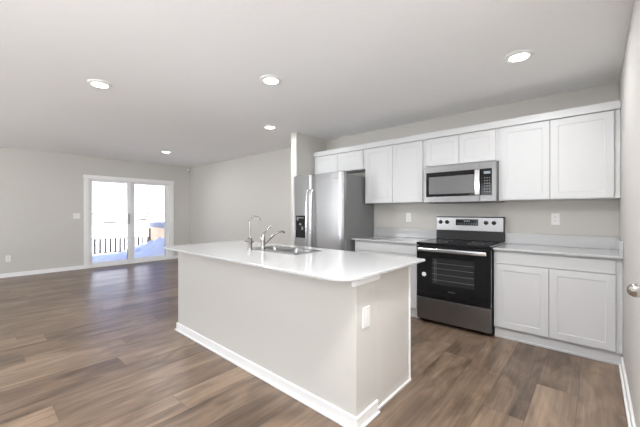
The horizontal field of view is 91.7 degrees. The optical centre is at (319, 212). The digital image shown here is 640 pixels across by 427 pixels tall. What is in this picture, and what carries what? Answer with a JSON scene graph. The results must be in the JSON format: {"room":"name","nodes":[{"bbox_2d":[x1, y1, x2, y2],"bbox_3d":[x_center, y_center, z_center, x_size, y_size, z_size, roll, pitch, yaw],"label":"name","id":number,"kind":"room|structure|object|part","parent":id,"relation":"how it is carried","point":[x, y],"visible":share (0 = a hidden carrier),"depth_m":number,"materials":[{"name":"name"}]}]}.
{"room":"kitchen","nodes":[
{"label":"kitchen","id":0,"kind":"room"},
{"bbox_2d":[0,147,189,273],"bbox_3d":[-6.207,0.008,6.053,0.120,2.535,7.470,0,0,42],"label":"wall","id":1,"kind":"structure","parent":0,"point":[41,192],"depth_m":6.58,"materials":[{"name":"paint"}]},
{"bbox_2d":[5,255,10,261],"bbox_3d":[-6.102,0.909,6.074,0.009,0.122,0.074,0,0,42],"label":"wall outlet","id":2,"kind":"object","parent":1,"relation":"attached to","point":[8,257],"visible":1,"depth_m":6.08,"materials":[{"name":"white plastic"}]},
{"bbox_2d":[73,213,79,218],"bbox_3d":[-5.389,0.085,6.878,0.010,0.124,0.124,0,0,42],"label":"light switch","id":3,"kind":"object","parent":1,"relation":"attached to","point":[75,215],"visible":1,"depth_m":6.88,"materials":[{"name":"white plastic"}]},
{"bbox_2d":[0,255,177,277],"bbox_3d":[-6.112,1.234,6.050,0.026,0.083,7.350,0,0,42],"label":"baseboard","id":4,"kind":"structure","parent":1,"relation":"attached to","point":[23,273],"depth_m":6.44,"materials":[{"name":"white wood"}]},
{"bbox_2d":[83,175,173,268],"bbox_3d":[-4.643,0.217,7.711,0.022,2.117,2.005,0,0,42],"label":"door frame","id":5,"kind":"structure","parent":1,"relation":"attached to","point":[86,177],"depth_m":7.22,"materials":[{"name":"white wood"}]},
{"bbox_2d":[89,179,169,267],"bbox_3d":[-4.680,0.253,7.744,0.143,2.045,1.815,0,0,42],"label":"door","id":6,"kind":"structure","parent":1,"relation":"in","point":[131,258],"depth_m":7.75,"materials":[{"name":"plastic"}]},
{"bbox_3d":[-4.978,0.245,7.406,0.035,1.970,0.845,0,0,42],"label":"sliding panel","id":7,"kind":"part","parent":6,"relation":"part of","materials":[{"name":"glass"}]},
{"bbox_3d":[-4.432,0.245,8.088,0.038,1.970,0.900,0,0,42],"label":"fixed panel","id":8,"kind":"part","parent":6,"relation":"part of","materials":[{"name":"glass"}]},
{"bbox_2d":[291,132,325,244],"bbox_3d":[-0.178,0.008,5.217,0.125,2.535,0.726,0,0,42],"label":"wall","id":9,"kind":"structure","parent":0,"point":[303,146],"depth_m":4.99,"materials":[{"name":"paint"}]},
{"bbox_2d":[0,259,627,426],"bbox_3d":[-2.839,1.305,3.150,9.012,0.060,7.590,0,0,42],"label":"floor","id":10,"kind":"structure","parent":0,"point":[98,346],"depth_m":2.42,"materials":[{"name":"brown wood"}]},
{"bbox_2d":[175,252,410,426],"bbox_3d":[-0.438,0.829,2.834,2.382,0.893,0.774,0,0,42],"label":"kitchen island","id":11,"kind":"object","parent":10,"relation":"on","point":[304,337],"visible":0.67,"depth_m":2.17,"materials":[{"name":"paint"}]},
{"bbox_3d":[-0.593,1.234,2.659,2.382,0.083,0.258,0,0,42],"label":"baseboard","id":12,"kind":"part","parent":11,"relation":"part of","materials":[{"name":"white wood"}]},
{"bbox_2d":[164,240,424,281],"bbox_3d":[-0.431,0.371,2.825,2.432,0.020,1.021,0,0,42],"label":"island countertop","id":13,"kind":"structure","parent":11,"relation":"on","point":[326,264],"depth_m":2.32,"materials":[{"name":"stone"}]},
{"bbox_2d":[245,216,260,249],"bbox_3d":[-0.635,0.197,2.983,0.160,0.327,0.075,0,0,-27],"label":"water tap","id":14,"kind":"object","parent":13,"relation":"on","point":[249,238],"visible":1,"depth_m":2.95,"materials":[{"name":"silver metal"}]},
{"bbox_3d":[-0.626,0.140,3.002,0.010,0.212,0.132,0,0,44],"label":"spout","id":15,"kind":"part","parent":14,"relation":"part of","materials":[{"name":"silver metal"}]},
{"bbox_2d":[260,226,284,249],"bbox_3d":[-0.466,0.247,3.045,0.060,0.219,0.298,0,0,42],"label":"faucet","id":16,"kind":"object","parent":13,"relation":"on","point":[262,238],"visible":1,"depth_m":2.96,"materials":[{"name":"silver metal"}]},
{"bbox_3d":[-0.453,0.253,3.049,0.027,0.139,0.275,0,0,45],"label":"spout","id":17,"kind":"part","parent":16,"relation":"part of","materials":[{"name":"silver metal"}]},
{"bbox_2d":[247,245,321,254],"bbox_3d":[-0.348,0.443,2.974,0.665,0.172,0.360,0,0,42],"label":"sink","id":18,"kind":"object","parent":13,"relation":"in","point":[279,249],"visible":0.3,"depth_m":3.02,"materials":[{"name":"silver metal"}]},
{"bbox_3d":[-0.451,0.443,3.098,0.298,0.171,0.269,0,0,42],"label":"bowl","id":19,"kind":"part","parent":18,"relation":"part of","materials":[{"name":"silver metal"}]},
{"bbox_3d":[-0.212,0.443,2.886,0.298,0.171,0.269,0,0,42],"label":"bowl","id":20,"kind":"part","parent":18,"relation":"part of","materials":[{"name":"silver metal"}]},
{"bbox_2d":[362,305,369,328],"bbox_3d":[0.280,0.634,1.879,0.009,0.122,0.078,0,0,42],"label":"wall outlet","id":21,"kind":"object","parent":11,"relation":"attached to","point":[366,310],"visible":1,"depth_m":1.87,"materials":[{"name":"white plastic"}]},
{"bbox_2d":[365,311,367,322],"bbox_3d":[0.282,0.634,1.877,0.002,0.066,0.034,0,0,42],"label":"receptacle","id":22,"kind":"object","parent":21,"relation":"attached to","point":[366,312],"depth_m":1.87,"materials":[{"name":"white plastic"}]},
{"bbox_3d":[0.510,0.829,2.167,0.006,0.892,0.474,0,0,42],"label":"panel","id":23,"kind":"part","parent":11,"relation":"part of","materials":[{"name":"grey"}]},
{"bbox_3d":[0.525,1.266,2.170,0.012,0.018,0.490,0,0,42],"label":"shoe moulding","id":24,"kind":"part","parent":11,"relation":"part of","materials":[{"name":"white wood"}]},
{"bbox_2d":[294,171,372,251],"bbox_3d":[0.175,0.354,4.775,0.981,1.842,0.859,0,0,42],"label":"refrigerator","id":25,"kind":"object","parent":10,"relation":"on","point":[331,210],"visible":0.66,"depth_m":4.44,"materials":[{"name":"grey metal"}]},
{"bbox_3d":[-0.250,0.325,4.737,0.395,1.751,0.071,0,0,42],"label":"freezer door","id":26,"kind":"part","parent":25,"relation":"part of","materials":[{"name":"metal"}]},
{"bbox_3d":[-0.182,0.223,4.580,0.031,1.124,0.093,0,0,42],"label":"handle","id":27,"kind":"part","parent":25,"relation":"part of","materials":[{"name":"silver metal"}]},
{"bbox_3d":[-0.114,0.223,4.520,0.031,1.124,0.093,0,0,42],"label":"handle","id":28,"kind":"part","parent":25,"relation":"part of","materials":[{"name":"silver metal"}]},
{"bbox_3d":[0.120,0.325,4.410,0.580,1.751,0.071,0,0,42],"label":"door","id":29,"kind":"part","parent":25,"relation":"part of","materials":[{"name":"metal"}]},
{"bbox_2d":[355,240,419,317],"bbox_3d":[1.023,0.829,4.229,0.933,0.893,0.608,0,0,42],"label":"base cabinet","id":30,"kind":"object","parent":10,"relation":"on","point":[375,247],"visible":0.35,"depth_m":3.85,"materials":[{"name":"white wood"}]},
{"bbox_3d":[0.659,0.840,4.159,0.440,0.634,0.020,0,0,42],"label":"door","id":31,"kind":"part","parent":30,"relation":"part of","materials":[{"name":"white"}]},
{"bbox_3d":[0.827,0.459,4.010,0.890,0.112,0.020,0,0,42],"label":"drawer","id":32,"kind":"part","parent":30,"relation":"part of","materials":[{"name":"white wood"}]},
{"bbox_2d":[352,228,435,243],"bbox_3d":[1.005,0.311,4.221,0.950,0.141,0.647,0,0,42],"label":"countertop","id":33,"kind":"structure","parent":30,"relation":"on","point":[394,235],"depth_m":4.30,"materials":[{"name":"stone"}]},
{"bbox_3d":[0.996,0.840,3.861,0.440,0.634,0.020,0,0,42],"label":"door","id":34,"kind":"part","parent":30,"relation":"part of","materials":[{"name":"white wood"}]},
{"bbox_2d":[417,216,504,335],"bbox_3d":[1.633,0.666,3.614,0.786,1.218,0.715,0,0,42],"label":"range","id":35,"kind":"object","parent":10,"relation":"on","point":[455,280],"visible":0.97,"depth_m":3.42,"materials":[{"name":"black metal"}]},
{"bbox_3d":[1.410,0.426,3.366,0.719,0.042,0.049,0,0,42],"label":"door handle","id":36,"kind":"part","parent":35,"relation":"part of","materials":[{"name":"silver metal"}]},
{"bbox_3d":[1.440,1.107,3.395,0.780,0.246,0.032,0,0,42],"label":"storage drawer","id":37,"kind":"part","parent":35,"relation":"part of","materials":[{"name":"metal"}]},
{"bbox_3d":[1.439,0.686,3.394,0.780,0.582,0.034,0,0,42],"label":"oven door","id":38,"kind":"part","parent":35,"relation":"part of","materials":[{"name":"black glass"}]},
{"bbox_2d":[417,238,503,249],"bbox_3d":[1.623,0.363,3.602,0.786,0.033,0.605,0,0,42],"label":"cooktop","id":39,"kind":"object","parent":35,"relation":"in","point":[441,243],"depth_m":3.53,"materials":[{"name":"black glass"}]},
{"bbox_3d":[1.821,0.149,3.825,0.772,0.163,0.008,0,0,42],"label":"control panel","id":40,"kind":"part","parent":35,"relation":"part of","materials":[{"name":"metal"}]},
{"bbox_2d":[494,250,622,364],"bbox_3d":[2.323,0.829,3.078,0.945,0.893,0.608,0,0,42],"label":"base cabinet","id":41,"kind":"object","parent":10,"relation":"on","point":[569,304],"visible":0.84,"depth_m":2.80,"materials":[{"name":"white wood"}]},
{"bbox_3d":[1.952,0.840,3.013,0.430,0.634,0.020,0,0,42],"label":"door","id":42,"kind":"part","parent":41,"relation":"part of","materials":[{"name":"white wood"}]},
{"bbox_3d":[2.121,0.459,2.864,0.880,0.112,0.020,0,0,42],"label":"drawer","id":43,"kind":"part","parent":41,"relation":"part of","materials":[{"name":"white wood"}]},
{"bbox_2d":[493,233,622,258],"bbox_3d":[2.311,0.311,3.063,0.946,0.141,0.647,0,0,42],"label":"countertop","id":44,"kind":"structure","parent":41,"relation":"on","point":[574,245],"depth_m":3.11,"materials":[{"name":"stone"}]},
{"bbox_3d":[2.284,0.840,2.719,0.444,0.634,0.020,0,0,42],"label":"door","id":45,"kind":"part","parent":41,"relation":"part of","materials":[{"name":"white wood"}]},
{"bbox_2d":[0,0,633,167],"bbox_3d":[-2.839,-1.320,3.150,9.012,0.120,7.590,0,0,42],"label":"ceiling","id":46,"kind":"structure","parent":0,"point":[184,75],"depth_m":2.67,"materials":[{"name":"paint"}]},
{"bbox_2d":[87,79,112,87],"bbox_3d":[-2.155,-1.250,3.041,0.208,0.020,0.208,0,0,42],"label":"recessed light","id":47,"kind":"object","parent":46,"relation":"in","point":[94,82],"visible":1,"depth_m":3.01,"materials":[{"name":"white plastic"}]},
{"bbox_2d":[263,124,276,128],"bbox_3d":[-0.735,-1.250,4.570,0.208,0.020,0.208,0,0,42],"label":"recessed light","id":48,"kind":"object","parent":46,"relation":"in","point":[268,126],"visible":1,"depth_m":4.52,"materials":[{"name":"white"}]},
{"bbox_2d":[260,75,281,84],"bbox_3d":[-0.465,-1.250,2.949,0.208,0.020,0.208,0,0,42],"label":"recessed light","id":49,"kind":"object","parent":46,"relation":"in","point":[267,79],"visible":1,"depth_m":2.91,"materials":[{"name":"white plastic"}]},
{"bbox_2d":[504,49,534,61],"bbox_3d":[1.601,-1.250,2.498,0.208,0.020,0.208,0,0,42],"label":"recessed light","id":50,"kind":"object","parent":46,"relation":"in","point":[522,54],"visible":1,"depth_m":2.47,"materials":[{"name":"white"}]},
{"bbox_2d":[190,81,618,244],"bbox_3d":[-0.362,0.008,5.946,9.012,2.535,0.120,0,0,42],"label":"wall","id":51,"kind":"structure","parent":0,"point":[224,195],"depth_m":4.64,"materials":[{"name":"paint"}]},
{"bbox_2d":[315,149,364,173],"bbox_3d":[0.379,-0.808,4.990,1.005,0.357,0.324,0,0,42],"label":"upper cabinet","id":52,"kind":"object","parent":51,"relation":"attached to","point":[354,161],"visible":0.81,"depth_m":4.82,"materials":[{"name":"white wood"}]},
{"bbox_3d":[0.098,-0.773,5.036,0.468,0.274,0.020,0,0,42],"label":"door","id":53,"kind":"part","parent":52,"relation":"part of","materials":[{"name":"white wood"}]},
{"bbox_3d":[0.456,-0.773,4.719,0.477,0.274,0.020,0,0,42],"label":"door","id":54,"kind":"part","parent":52,"relation":"part of","materials":[{"name":"white wood"}]},
{"bbox_2d":[313,100,620,156],"bbox_3d":[1.282,-0.955,3.978,3.700,0.075,0.032,0,0,42],"label":"crown molding","id":55,"kind":"structure","parent":52,"relation":"attached to","point":[612,105],"depth_m":3.43,"materials":[{"name":"white wood"}]},
{"bbox_2d":[365,140,424,203],"bbox_3d":[1.094,-0.556,4.356,0.903,0.862,0.324,0,0,42],"label":"upper cabinet","id":56,"kind":"object","parent":51,"relation":"attached to","point":[394,174],"visible":0.85,"depth_m":4.20,"materials":[{"name":"white wood"}]},
{"bbox_3d":[0.833,-0.520,4.385,0.422,0.779,0.020,0,0,42],"label":"door","id":57,"kind":"part","parent":56,"relation":"part of","materials":[{"name":"white wood"}]},
{"bbox_3d":[1.153,-0.520,4.101,0.422,0.779,0.020,0,0,42],"label":"door","id":58,"kind":"part","parent":56,"relation":"part of","materials":[{"name":"white wood"}]},
{"bbox_2d":[376,228,435,238],"bbox_3d":[1.212,0.301,4.455,0.950,0.120,0.020,0,0,42],"label":"backsplash","id":59,"kind":"structure","parent":51,"relation":"attached to","point":[394,232],"depth_m":4.41,"materials":[{"name":"stone"}]},
{"bbox_2d":[406,213,410,221],"bbox_3d":[1.259,0.077,4.422,0.074,0.122,0.009,0,0,42],"label":"wall outlet","id":60,"kind":"object","parent":51,"relation":"attached to","point":[408,215],"visible":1,"depth_m":4.42,"materials":[{"name":"white plastic"}]},
{"bbox_2d":[425,128,498,166],"bbox_3d":[1.742,-0.776,3.782,0.827,0.422,0.324,0,0,42],"label":"upper cabinet","id":61,"kind":"object","parent":51,"relation":"attached to","point":[480,146],"visible":0.83,"depth_m":3.62,"materials":[{"name":"white wood"}]},
{"bbox_3d":[1.496,-0.740,3.797,0.388,0.339,0.020,0,0,42],"label":"door","id":62,"kind":"part","parent":61,"relation":"part of","materials":[{"name":"white wood"}]},
{"bbox_2d":[424,161,503,203],"bbox_3d":[1.711,-0.330,3.727,0.798,0.446,0.446,0,0,42],"label":"microwave","id":63,"kind":"object","parent":61,"relation":"attached to","point":[478,182],"visible":1,"depth_m":3.56,"materials":[{"name":"grey metal"}]},
{"bbox_3d":[1.540,-0.335,3.659,0.633,0.436,0.029,0,0,42],"label":"door","id":64,"kind":"part","parent":63,"relation":"part of","materials":[{"name":"metal"}]},
{"bbox_3d":[1.550,-0.332,3.650,0.606,0.290,0.026,0,0,42],"label":"door glass","id":65,"kind":"part","parent":63,"relation":"part of","materials":[{"name":"grey glass"}]},
{"bbox_3d":[1.741,-0.332,3.434,0.048,0.275,0.047,0,0,42],"label":"handle","id":66,"kind":"part","parent":63,"relation":"part of","materials":[{"name":"silver metal"}]},
{"bbox_3d":[1.839,-0.335,3.393,0.163,0.436,0.029,0,0,42],"label":"control frame","id":67,"kind":"part","parent":63,"relation":"part of","materials":[{"name":"metal"}]},
{"bbox_3d":[1.788,-0.740,3.539,0.381,0.339,0.020,0,0,42],"label":"door","id":68,"kind":"part","parent":61,"relation":"part of","materials":[{"name":"white wood"}]},
{"bbox_2d":[551,213,559,224],"bbox_3d":[2.512,0.075,3.312,0.074,0.122,0.009,0,0,42],"label":"wall outlet","id":69,"kind":"object","parent":51,"relation":"attached to","point":[555,217],"visible":1,"depth_m":3.31,"materials":[{"name":"white plastic"}]},
{"bbox_2d":[499,109,620,200],"bbox_3d":[2.411,-0.556,3.189,0.959,0.862,0.324,0,0,42],"label":"upper cabinet","id":70,"kind":"object","parent":51,"relation":"attached to","point":[575,157],"visible":0.98,"depth_m":3.03,"materials":[{"name":"white wood"}]},
{"bbox_3d":[2.131,-0.520,3.235,0.424,0.779,0.020,0,0,42],"label":"door","id":71,"kind":"part","parent":70,"relation":"part of","materials":[{"name":"white wood"}]},
{"bbox_3d":[2.466,-0.520,2.938,0.461,0.779,0.020,0,0,42],"label":"door","id":72,"kind":"part","parent":70,"relation":"part of","materials":[{"name":"white wood"}]},
{"bbox_2d":[506,233,615,248],"bbox_3d":[2.519,0.301,3.298,0.946,0.120,0.020,0,0,42],"label":"backsplash","id":73,"kind":"structure","parent":51,"relation":"attached to","point":[601,242],"depth_m":3.25,"materials":[{"name":"stone"}]},
{"bbox_2d":[619,0,639,426],"bbox_3d":[0.449,0.008,0.157,0.120,2.535,7.470,0,0,42],"label":"wall","id":74,"kind":"structure","parent":0,"point":[629,80],"depth_m":1.96,"materials":[{"name":"paint"}]},
{"bbox_2d":[619,356,635,426],"bbox_3d":[0.243,1.234,0.035,0.026,0.083,6.775,0,0,42],"label":"baseboard","id":75,"kind":"structure","parent":74,"relation":"attached to","point":[631,422],"depth_m":2.06,"materials":[{"name":"white wood"}]},
{"bbox_2d":[627,283,639,297],"bbox_3d":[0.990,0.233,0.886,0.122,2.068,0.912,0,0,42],"label":"door knob","id":76,"kind":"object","parent":74,"relation":"in","point":[633,289],"depth_m":1.19,"materials":[{"name":"silver metal"}]},
{"label":"outside","id":77,"kind":"structure","parent":0,"visible":0},
{"bbox_2d":[92,213,164,254],"bbox_3d":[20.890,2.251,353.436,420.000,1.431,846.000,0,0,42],"label":"snow ground","id":78,"kind":"structure","parent":77,"point":[120,217],"depth_m":66.11,"materials":[{"name":"white snow"}]},
{"bbox_2d":[92,210,106,214],"bbox_3d":[-138.758,0.322,190.217,9.000,3.600,12.000,0,0,42],"label":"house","id":79,"kind":"structure","parent":78,"relation":"on","point":[94,212],"depth_m":189.63,"materials":[{"name":"white"}]},
{"bbox_2d":[101,221,124,222],"bbox_3d":[-46.019,2.269,68.696,1.800,0.571,5.000,0,0,42],"label":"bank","id":80,"kind":"object","parent":78,"relation":"on","point":[106,221],"visible":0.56,"depth_m":68.50,"materials":[{"name":"white snow"}]},
{"bbox_2d":[135,211,145,213],"bbox_3d":[-177.230,0.492,312.671,9.000,3.200,17.000,0,0,42],"label":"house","id":81,"kind":"structure","parent":78,"relation":"on","point":[136,212],"depth_m":307.80,"materials":[{"name":"white"}]},
{"bbox_2d":[146,211,164,213],"bbox_3d":[-149.700,0.457,283.426,9.000,3.300,15.000,0,0,42],"label":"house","id":82,"kind":"structure","parent":78,"relation":"on","point":[147,212],"depth_m":280.39,"materials":[{"name":"white"}]},
{"bbox_3d":[-6.535,2.135,8.362,3.427,1.480,5.050,0,0,42],"label":"wooden deck","id":83,"kind":"object","parent":78,"relation":"on","visible":0},
{"bbox_2d":[92,225,150,253],"bbox_3d":[-7.751,0.916,9.422,0.110,0.958,4.925,0,0,42],"label":"deck railing","id":84,"kind":"object","parent":83,"relation":"on","point":[98,232],"visible":0.35,"depth_m":10.39,"materials":[{"name":"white wood"}]},
{"bbox_3d":[-7.756,1.333,9.417,0.040,0.035,4.910,0,0,42],"label":"rail","id":85,"kind":"part","parent":84,"relation":"part of","materials":[{"name":"white wood"}]},
{"bbox_3d":[-7.756,0.595,9.417,0.060,0.040,4.910,0,0,42],"label":"rail","id":86,"kind":"part","parent":84,"relation":"part of","materials":[{"name":"white wood"}]},
{"bbox_3d":[-6.148,0.985,11.232,0.090,0.820,0.090,0,0,42],"label":"post","id":87,"kind":"part","parent":84,"relation":"part of","materials":[{"name":"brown wood"}]},
{"bbox_2d":[92,237,164,261],"bbox_3d":[-6.620,1.026,8.384,2.930,0.737,4.770,0,0,42],"label":"snow","id":88,"kind":"object","parent":83,"relation":"on","point":[151,248],"visible":0.24,"depth_m":9.20,"materials":[{"name":"white snow"}]},
{"bbox_2d":[149,222,164,240],"bbox_3d":[-4.887,0.853,10.114,3.250,0.995,0.100,0,0,42],"label":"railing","id":89,"kind":"object","parent":83,"relation":"on","point":[157,228],"visible":0.15,"depth_m":10.74,"materials":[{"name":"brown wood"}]},
{"bbox_3d":[-4.887,0.445,10.114,3.250,0.180,0.100,0,0,42],"label":"rail","id":90,"kind":"part","parent":89,"relation":"part of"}
]}

